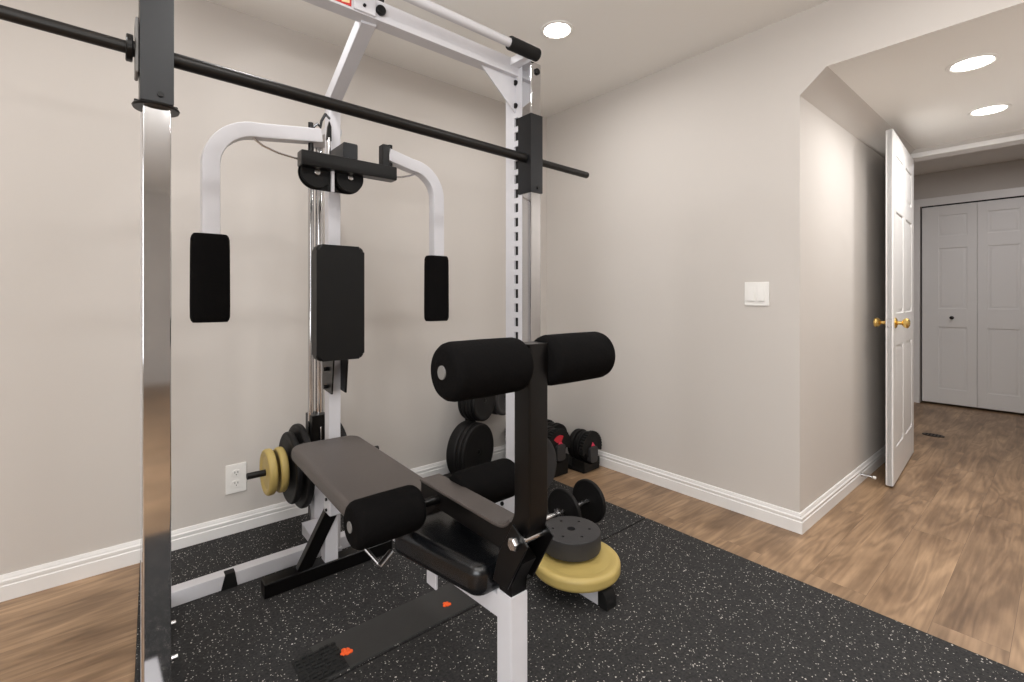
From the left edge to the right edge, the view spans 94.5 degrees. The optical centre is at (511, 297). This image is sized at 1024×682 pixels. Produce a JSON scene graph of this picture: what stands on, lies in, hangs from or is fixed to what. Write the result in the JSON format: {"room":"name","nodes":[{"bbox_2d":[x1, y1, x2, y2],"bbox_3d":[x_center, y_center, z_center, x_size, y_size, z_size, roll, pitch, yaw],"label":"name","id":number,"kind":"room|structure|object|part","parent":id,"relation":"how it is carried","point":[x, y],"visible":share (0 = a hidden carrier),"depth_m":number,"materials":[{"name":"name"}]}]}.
{"room":"gym","nodes":[
{"label":"gym","id":0,"kind":"room"},
{"bbox_2d":[0,0,546,574],"bbox_3d":[-1.429,-0.118,2.092,4.520,2.396,0.100,0,0,-40],"label":"wall","id":1,"kind":"structure","parent":0,"point":[70,128],"depth_m":2.07,"materials":[{"name":"paint"}]},
{"bbox_2d":[226,462,245,494],"bbox_3d":[-1.261,0.824,2.162,0.084,0.132,0.010,0,0,-40],"label":"wall outlet","id":2,"kind":"object","parent":1,"relation":"attached to","point":[235,473],"visible":1,"depth_m":2.16,"materials":[{"name":"white plastic"}]},
{"bbox_2d":[232,469,240,476],"bbox_3d":[-1.259,0.800,2.160,0.034,0.030,0.004,0,0,-40],"label":"receptacle","id":3,"kind":"object","parent":2,"relation":"attached to","point":[235,472],"depth_m":2.16,"materials":[{"name":"white plastic"}]},
{"bbox_2d":[232,480,240,486],"bbox_3d":[-1.259,0.848,2.160,0.034,0.030,0.004,0,0,-40],"label":"receptacle","id":4,"kind":"object","parent":2,"relation":"attached to","point":[235,483],"depth_m":2.16,"materials":[{"name":"white plastic"}]},
{"bbox_2d":[0,444,505,601],"bbox_3d":[-1.392,1.035,2.048,4.320,0.090,0.016,0,0,-40],"label":"baseboard","id":5,"kind":"structure","parent":1,"relation":"attached to","point":[19,583],"depth_m":1.91,"materials":[{"name":"white paint"}]},
{"bbox_2d":[0,401,1023,681],"bbox_3d":[2.696,1.110,0.885,9.260,0.060,7.270,0,0,-40],"label":"floor","id":6,"kind":"structure","parent":0,"point":[938,551],"depth_m":2.00,"materials":[{"name":"wood"}]},
{"bbox_2d":[134,459,644,681],"bbox_3d":[-0.455,1.069,2.098,1.955,0.023,1.112,0,0,-40],"label":"rubber mat","id":7,"kind":"object","parent":6,"relation":"on","point":[235,634],"depth_m":1.60,"materials":[{"name":"black rubber"}]},
{"bbox_2d":[0,0,615,681],"bbox_3d":[-0.536,0.014,1.688,1.871,2.108,1.230,0,0,-40],"label":"machine","id":8,"kind":"object","parent":7,"relation":"on","point":[335,270],"visible":0.94,"depth_m":1.64,"materials":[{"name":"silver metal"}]},
{"bbox_3d":[-0.874,-0.579,1.101,0.007,0.125,0.065,0,0,-40],"label":"hook plate","id":9,"kind":"part","parent":8,"relation":"part of","materials":[{"name":"grey plastic"}]},
{"bbox_3d":[-0.839,0.042,1.115,0.054,1.943,0.054,0,0,-40],"label":"chrome post","id":10,"kind":"part","parent":8,"relation":"part of","materials":[{"name":"silver metal"}]},
{"bbox_3d":[-0.789,1.042,1.985,1.148,0.053,0.050,0,0,-40],"label":"rail","id":11,"kind":"part","parent":8,"relation":"part of","materials":[{"name":"white metal"}]},
{"bbox_3d":[-0.840,-0.281,1.611,0.369,0.663,0.047,0,0,-40],"label":"butterfly arm","id":12,"kind":"part","parent":8,"relation":"part of"},
{"bbox_2d":[259,448,277,495],"bbox_3d":[-1.033,0.738,2.008,0.034,0.192,0.192,0,0,-40],"label":"weight plate","id":13,"kind":"object","parent":8,"relation":"on","point":[268,461],"visible":0.98,"depth_m":1.97,"materials":[{"name":"yellow plastic"}]},
{"bbox_2d":[273,446,289,492],"bbox_3d":[-0.999,0.738,2.037,0.032,0.190,0.190,0,0,-40],"label":"weight plate","id":14,"kind":"object","parent":8,"relation":"on","point":[280,453],"visible":0.74,"depth_m":1.98,"materials":[{"name":"yellow plastic"}]},
{"bbox_2d":[279,431,303,503],"bbox_3d":[-0.967,0.738,2.063,0.028,0.304,0.304,0,0,-40],"label":"weight plate","id":15,"kind":"object","parent":8,"relation":"on","point":[288,441],"visible":0.66,"depth_m":2.01,"materials":[{"name":"black plastic"}]},
{"bbox_2d":[289,423,314,508],"bbox_3d":[-0.938,0.738,2.088,0.028,0.360,0.360,0,0,-40],"label":"weight plate","id":16,"kind":"object","parent":8,"relation":"on","point":[299,430],"visible":0.38,"depth_m":2.01,"materials":[{"name":"black plastic"}]},
{"bbox_3d":[-0.853,1.043,2.092,0.090,0.050,0.195,0,0,-40],"label":"rod","id":17,"kind":"part","parent":8,"relation":"part of","materials":[{"name":"white metal"}]},
{"bbox_3d":[-0.901,0.169,2.119,0.025,1.718,0.025,0,0,-40],"label":"guide rod","id":18,"kind":"part","parent":8,"relation":"part of","materials":[{"name":"silver metal"}]},
{"bbox_3d":[-0.857,0.886,2.088,0.044,0.283,0.045,0,0,-40],"label":"stub post","id":19,"kind":"part","parent":8,"relation":"part of","materials":[{"name":"white metal"}]},
{"bbox_3d":[-0.873,0.169,2.143,0.035,1.718,0.035,0,0,-40],"label":"guide rod","id":20,"kind":"part","parent":8,"relation":"part of","materials":[{"name":"silver metal"}]},
{"bbox_3d":[-0.736,0.310,1.896,0.006,0.140,0.125,0,0,-40],"label":"clamp plate","id":21,"kind":"part","parent":8,"relation":"part of","materials":[{"name":"black metal"}]},
{"bbox_2d":[340,422,346,436],"bbox_3d":[-0.822,0.738,2.187,0.028,0.360,0.360,0,0,-40],"label":"weight plate","id":22,"kind":"object","parent":8,"relation":"on","point":[342,430],"visible":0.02,"depth_m":2.11,"materials":[{"name":"black plastic"}]},
{"bbox_3d":[-0.694,0.310,1.931,0.006,0.140,0.125,0,0,-40],"label":"clamp plate","id":23,"kind":"part","parent":8,"relation":"part of","materials":[{"name":"black metal"}]},
{"bbox_3d":[-0.464,-0.927,1.489,0.072,0.059,0.007,0,0,-40],"label":"joint plate","id":24,"kind":"part","parent":8,"relation":"part of","materials":[{"name":"white metal"}]},
{"bbox_3d":[-0.509,-0.564,1.882,0.030,0.087,0.038,0,0,-40],"label":"plate","id":25,"kind":"part","parent":8,"relation":"part of","materials":[{"name":"black metal"}]},
{"bbox_3d":[-0.406,-0.263,1.977,0.261,0.666,0.047,0,0,-40],"label":"butterfly arm","id":26,"kind":"part","parent":8,"relation":"part of"},
{"bbox_3d":[0.077,0.042,1.890,0.054,1.943,0.054,0,0,-40],"label":"chrome post","id":27,"kind":"part","parent":8,"relation":"part of","materials":[{"name":"silver metal"}]},
{"bbox_2d":[536,542,620,592],"bbox_3d":[0.239,0.986,1.769,0.326,0.048,0.326,0,0,-40],"label":"weight plate","id":28,"kind":"object","parent":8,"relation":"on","point":[599,573],"visible":0.62,"depth_m":1.67,"materials":[{"name":"yellow plastic"}]},
{"bbox_2d":[546,516,600,561],"bbox_3d":[0.228,0.924,1.824,0.226,0.070,0.226,0,0,-40],"label":"weight plate","id":29,"kind":"object","parent":28,"relation":"on","point":[575,539],"visible":0.88,"depth_m":1.75,"materials":[{"name":"grey metal"}]},
{"bbox_3d":[-0.004,1.042,2.021,0.046,0.053,1.000,0,0,-41],"label":"rail","id":30,"kind":"part","parent":8,"relation":"part of","materials":[{"name":"white metal"}]},
{"bbox_3d":[-0.307,1.062,1.602,0.800,0.011,0.158,0,0,-40],"label":"rubber strip","id":31,"kind":"part","parent":7,"relation":"part of","materials":[{"name":"black rubber"}]},
{"bbox_2d":[444,395,505,478],"bbox_3d":[-0.147,0.794,2.813,0.330,0.548,0.445,0,0,30],"label":"tree","id":32,"kind":"object","parent":7,"relation":"on","point":[448,475],"visible":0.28,"depth_m":2.73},
{"bbox_2d":[446,420,474,473],"bbox_3d":[-0.263,0.882,2.755,0.068,0.326,0.326,0,0,30],"label":"weight plate","id":33,"kind":"object","parent":32,"relation":"on","point":[453,441],"visible":0.21,"depth_m":2.63,"materials":[{"name":"black plastic"}]},
{"bbox_2d":[458,401,466,418],"bbox_3d":[-0.248,0.602,2.827,0.022,0.238,0.238,0,0,30],"label":"weight plate","id":34,"kind":"object","parent":32,"relation":"on","point":[459,402],"visible":0.09,"depth_m":2.73,"materials":[{"name":"black plastic"}]},
{"bbox_2d":[461,401,471,419],"bbox_3d":[-0.227,0.602,2.816,0.022,0.242,0.242,0,0,30],"label":"weight plate","id":35,"kind":"object","parent":32,"relation":"on","point":[462,402],"visible":0.11,"depth_m":2.72,"materials":[{"name":"black plastic"}]},
{"bbox_2d":[456,422,479,470],"bbox_3d":[-0.220,0.882,2.731,0.025,0.322,0.322,0,0,30],"label":"weight plate","id":36,"kind":"object","parent":32,"relation":"on","point":[466,430],"visible":0.23,"depth_m":2.61,"materials":[{"name":"black plastic"}]},
{"bbox_2d":[465,400,473,419],"bbox_3d":[-0.206,0.602,2.804,0.022,0.238,0.238,0,0,30],"label":"weight plate","id":37,"kind":"object","parent":32,"relation":"on","point":[466,401],"visible":0.14,"depth_m":2.71,"materials":[{"name":"black plastic"}]},
{"bbox_2d":[468,399,478,420],"bbox_3d":[-0.185,0.602,2.792,0.022,0.242,0.242,0,0,30],"label":"weight plate","id":38,"kind":"object","parent":32,"relation":"on","point":[469,401],"visible":0.16,"depth_m":2.69,"materials":[{"name":"black plastic"}]},
{"bbox_2d":[460,423,493,469],"bbox_3d":[-0.197,0.882,2.718,0.025,0.320,0.320,0,0,30],"label":"weight plate","id":39,"kind":"object","parent":32,"relation":"on","point":[479,436],"visible":0.8,"depth_m":2.70,"materials":[{"name":"black rubber"}]},
{"bbox_2d":[471,395,495,420],"bbox_3d":[-0.164,0.602,2.780,0.022,0.238,0.238,0,0,30],"label":"weight plate","id":40,"kind":"object","parent":32,"relation":"on","point":[482,411],"visible":0.62,"depth_m":2.76,"materials":[{"name":"black rubber"}]},
{"bbox_2d":[494,394,505,414],"bbox_3d":[-0.052,0.622,2.992,0.037,0.236,0.236,0,0,30],"label":"weight plate","id":41,"kind":"object","parent":32,"relation":"on","point":[500,403],"visible":0.39,"depth_m":2.94,"materials":[{"name":"black metal"}]},
{"bbox_2d":[547,438,556,488],"bbox_3d":[0.117,0.902,2.555,0.330,0.329,0.071,0,0,-40],"label":"weight plate","id":42,"kind":"object","parent":7,"relation":"on","point":[551,455],"visible":0.2,"depth_m":2.62,"materials":[{"name":"black metal"}]},
{"bbox_2d":[546,479,605,522],"bbox_3d":[0.270,0.966,2.174,0.440,0.200,0.200,0,0,-40],"label":"dumbbell","id":43,"kind":"object","parent":7,"relation":"on","point":[587,500],"visible":0.77,"depth_m":2.20,"materials":[{"name":"black metal"}]},
{"bbox_3d":[0.270,0.966,2.174,0.440,0.025,0.025,0,0,-40],"label":"handle","id":44,"kind":"part","parent":43,"relation":"part of","materials":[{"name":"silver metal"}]},
{"bbox_2d":[554,454,567,477],"bbox_3d":[0.158,1.022,3.015,0.160,0.115,0.400,0,0,-40],"label":"tray","id":45,"kind":"object","parent":6,"relation":"on","point":[562,466],"visible":0.16,"depth_m":2.88,"materials":[{"name":"black plastic"}]},
{"bbox_2d":[505,426,570,461],"bbox_3d":[0.158,0.890,3.015,0.202,0.196,0.436,0,0,-40],"label":"dumbbell","id":46,"kind":"object","parent":45,"relation":"on","point":[559,438],"visible":0.3,"depth_m":2.86,"materials":[{"name":"black rubber"}]},
{"bbox_2d":[566,453,599,473],"bbox_3d":[0.363,1.042,3.097,0.160,0.075,0.400,0,0,-43],"label":"tray","id":47,"kind":"object","parent":6,"relation":"on","point":[581,466],"visible":0.37,"depth_m":2.95,"materials":[{"name":"black plastic"}]},
{"bbox_2d":[547,419,601,462],"bbox_3d":[0.363,0.930,3.097,0.202,0.196,0.436,0,0,-43],"label":"dumbbell","id":48,"kind":"object","parent":47,"relation":"on","point":[585,445],"visible":0.62,"depth_m":2.95,"materials":[{"name":"black rubber"}]},
{"bbox_2d":[332,518,1023,681],"bbox_3d":[0.308,1.074,1.165,1.995,0.012,1.282,0,0,-40],"label":"rubber mat","id":49,"kind":"object","parent":6,"relation":"on","point":[688,608],"visible":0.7,"depth_m":1.50,"materials":[{"name":"black rubber"}]},
{"bbox_2d":[261,331,614,681],"bbox_3d":[-0.329,0.573,1.395,0.500,0.991,1.239,0,0,-40],"label":"weight bench","id":50,"kind":"object","parent":49,"relation":"on","point":[454,528],"visible":1,"depth_m":1.04,"materials":[{"name":"black leather"}]},
{"bbox_3d":[-0.711,0.884,1.845,0.050,0.268,0.045,0,0,-40],"label":"leg","id":51,"kind":"part","parent":50,"relation":"part of","materials":[{"name":"white metal"}]},
{"bbox_3d":[-0.082,0.312,1.113,0.058,0.441,0.424,0,0,-40],"label":"lever","id":52,"kind":"part","parent":50,"relation":"part of","materials":[{"name":"black metal"}]},
{"bbox_3d":[-0.004,0.525,0.959,0.005,0.140,0.110,0,0,-40],"label":"pivot plate","id":53,"kind":"part","parent":50,"relation":"part of","materials":[{"name":"black metal"}]},
{"bbox_3d":[0.001,0.844,1.006,0.047,0.449,0.047,0,0,-40],"label":"leg","id":54,"kind":"part","parent":50,"relation":"part of","materials":[{"name":"white metal"}]},
{"bbox_3d":[0.046,0.525,1.008,0.005,0.140,0.120,0,0,-40],"label":"pivot plate","id":55,"kind":"part","parent":50,"relation":"part of","materials":[{"name":"black metal"}]},
{"bbox_2d":[922,433,944,437],"bbox_3d":[3.312,1.078,3.719,0.100,0.004,0.136,0,0,-40],"label":"floor vent","id":56,"kind":"object","parent":6,"relation":"in","point":[927,434],"visible":1,"depth_m":3.70,"materials":[{"name":"brown metal"}]},
{"bbox_2d":[207,0,827,116],"bbox_3d":[0.871,-1.366,-0.658,4.480,0.100,7.270,0,0,-40],"label":"ceiling","id":57,"kind":"structure","parent":0,"point":[612,44],"depth_m":2.33,"materials":[{"name":"white paint"}]},
{"bbox_2d":[540,20,573,39],"bbox_3d":[0.222,-1.313,2.322,0.166,0.006,0.166,0,0,-40],"label":"recessed light","id":58,"kind":"object","parent":57,"relation":"in","point":[556,29],"visible":1,"depth_m":2.31,"materials":[{"name":"white plastic"}]},
{"bbox_2d":[547,0,1023,512],"bbox_3d":[2.581,-0.118,0.789,0.120,2.396,7.070,0,0,-40],"label":"wall","id":59,"kind":"structure","parent":0,"point":[695,190],"depth_m":2.53,"materials":[{"name":"paint"}]},
{"bbox_2d":[566,447,801,534],"bbox_3d":[0.788,1.035,2.803,0.016,0.090,1.678,0,0,-40],"label":"baseboard","id":60,"kind":"structure","parent":59,"relation":"attached to","point":[766,512],"depth_m":2.50,"materials":[{"name":"white paint"}]},
{"bbox_2d":[745,282,768,305],"bbox_3d":[1.199,-0.020,2.320,0.012,0.116,0.116,0,0,-40],"label":"light switch","id":61,"kind":"object","parent":59,"relation":"attached to","point":[756,293],"visible":1,"depth_m":2.32,"materials":[{"name":"white plastic"}]},
{"bbox_2d":[828,2,1023,73],"bbox_3d":[1.749,-1.029,1.773,0.119,0.002,0.948,0,0,-40],"label":"trim","id":62,"kind":"structure","parent":59,"relation":"attached to","point":[1015,11],"depth_m":1.87,"materials":[{"name":"white paint"}]},
{"bbox_2d":[809,103,885,504],"bbox_3d":[2.038,-0.025,2.848,1.710,2.210,0.100,0,0,-40],"label":"wall","id":63,"kind":"structure","parent":0,"point":[847,178],"depth_m":2.59,"materials":[{"name":"paint"}]},
{"bbox_2d":[800,445,885,534],"bbox_3d":[2.018,1.035,2.755,1.832,0.090,0.016,0,0,-40],"label":"baseboard","id":64,"kind":"structure","parent":63,"relation":"attached to","point":[816,510],"depth_m":2.52,"materials":[{"name":"white paint"}]},
{"bbox_2d":[809,74,914,159],"bbox_3d":[2.106,-0.982,2.768,1.710,0.097,0.110,0,0,-40],"label":"ceiling","id":65,"kind":"structure","parent":63,"relation":"attached to","point":[836,99],"depth_m":2.53,"materials":[{"name":"paint"}]},
{"bbox_2d":[860,473,876,478],"bbox_3d":[2.061,1.030,2.735,0.022,0.022,0.073,0,0,-40],"label":"door stop","id":66,"kind":"object","parent":63,"relation":"attached to","point":[865,475],"visible":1,"depth_m":2.73,"materials":[{"name":"white metal"}]},
{"bbox_2d":[873,129,913,485],"bbox_3d":[2.459,0.056,2.990,0.874,2.025,0.169,0,0,-44],"label":"door","id":67,"kind":"structure","parent":63,"relation":"in","point":[899,320],"depth_m":2.83,"materials":[{"name":"white paint"}]},
{"bbox_3d":[2.157,0.143,2.771,0.062,0.062,0.067,0,0,-44],"label":"knob","id":68,"kind":"part","parent":67,"relation":"part of","materials":[{"name":"gold metal"}]},
{"bbox_3d":[2.145,0.143,2.689,0.002,0.050,0.022,0,0,-44],"label":"latch plate","id":69,"kind":"part","parent":67,"relation":"part of","materials":[{"name":"silver metal"}]},
{"bbox_3d":[2.228,0.143,2.697,0.062,0.062,0.067,0,0,-44],"label":"knob","id":70,"kind":"part","parent":67,"relation":"part of","materials":[{"name":"gold metal"}]},
{"bbox_2d":[910,129,1023,153],"bbox_3d":[3.097,-0.145,3.013,0.120,2.450,3.800,0,0,-40],"label":"trim","id":71,"kind":"structure","parent":63,"relation":"in","point":[1018,132],"depth_m":3.07,"materials":[{"name":"paint"}]},
{"bbox_2d":[910,134,1023,161],"bbox_3d":[3.093,0.040,3.008,0.137,2.080,0.998,0,0,-40],"label":"door frame","id":72,"kind":"structure","parent":63,"relation":"attached to","point":[1019,141],"depth_m":3.09,"materials":[{"name":"white paint"}]},
{"bbox_2d":[836,16,1023,148],"bbox_3d":[2.447,-1.079,2.364,1.710,0.101,0.948,0,0,-40],"label":"ceiling","id":73,"kind":"structure","parent":0,"point":[927,105],"depth_m":2.32,"materials":[{"name":"white paint"}]},
{"bbox_2d":[945,53,1000,72],"bbox_3d":[2.018,-1.027,2.074,0.176,0.006,0.176,0,0,-40],"label":"recessed light","id":74,"kind":"object","parent":73,"relation":"in","point":[975,62],"visible":1,"depth_m":2.07,"materials":[{"name":"white plastic"}]},
{"bbox_2d":[967,103,1011,115],"bbox_3d":[2.610,-1.027,2.588,0.176,0.006,0.176,0,0,-40],"label":"recessed light","id":75,"kind":"object","parent":73,"relation":"in","point":[996,108],"visible":1,"depth_m":2.58,"materials":[{"name":"white plastic"}]},
{"bbox_2d":[914,159,1023,401],"bbox_3d":[4.732,-0.095,4.331,0.100,2.350,3.700,0,0,-40],"label":"wall","id":76,"kind":"structure","parent":0,"point":[1009,174],"depth_m":4.63,"materials":[{"name":"paint"}]},
{"bbox_2d":[922,202,976,407],"bbox_3d":[4.356,0.066,4.719,0.066,1.985,0.408,0,0,-40],"label":"door","id":77,"kind":"structure","parent":76,"relation":"in","point":[949,232],"depth_m":4.71,"materials":[{"name":"white paint"}]},
{"bbox_2d":[914,187,1023,402],"bbox_3d":[4.732,0.033,4.243,0.014,2.095,1.777,0,0,-40],"label":"trim","id":78,"kind":"structure","parent":76,"relation":"attached to","point":[1019,191],"depth_m":4.87,"materials":[{"name":"white paint"}]},
{"bbox_2d":[921,195,1023,207],"bbox_3d":[4.762,-0.934,4.269,0.055,0.011,1.627,0,0,-40],"label":"trim","id":79,"kind":"structure","parent":76,"relation":"attached to","point":[1023,195],"depth_m":4.58,"materials":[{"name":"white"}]},
{"bbox_2d":[977,197,1023,412],"bbox_3d":[4.633,0.066,4.417,0.033,1.985,0.408,0,0,-40],"label":"door","id":80,"kind":"structure","parent":76,"relation":"in","point":[1000,223],"depth_m":4.44,"materials":[{"name":"white paint"}]},
{"bbox_2d":[914,144,1023,175],"bbox_3d":[3.973,-1.320,3.688,2.090,0.100,3.700,0,0,-40],"label":"ceiling","id":81,"kind":"structure","parent":0,"point":[1014,152],"depth_m":4.35,"materials":[{"name":"white paint"}]}
]}

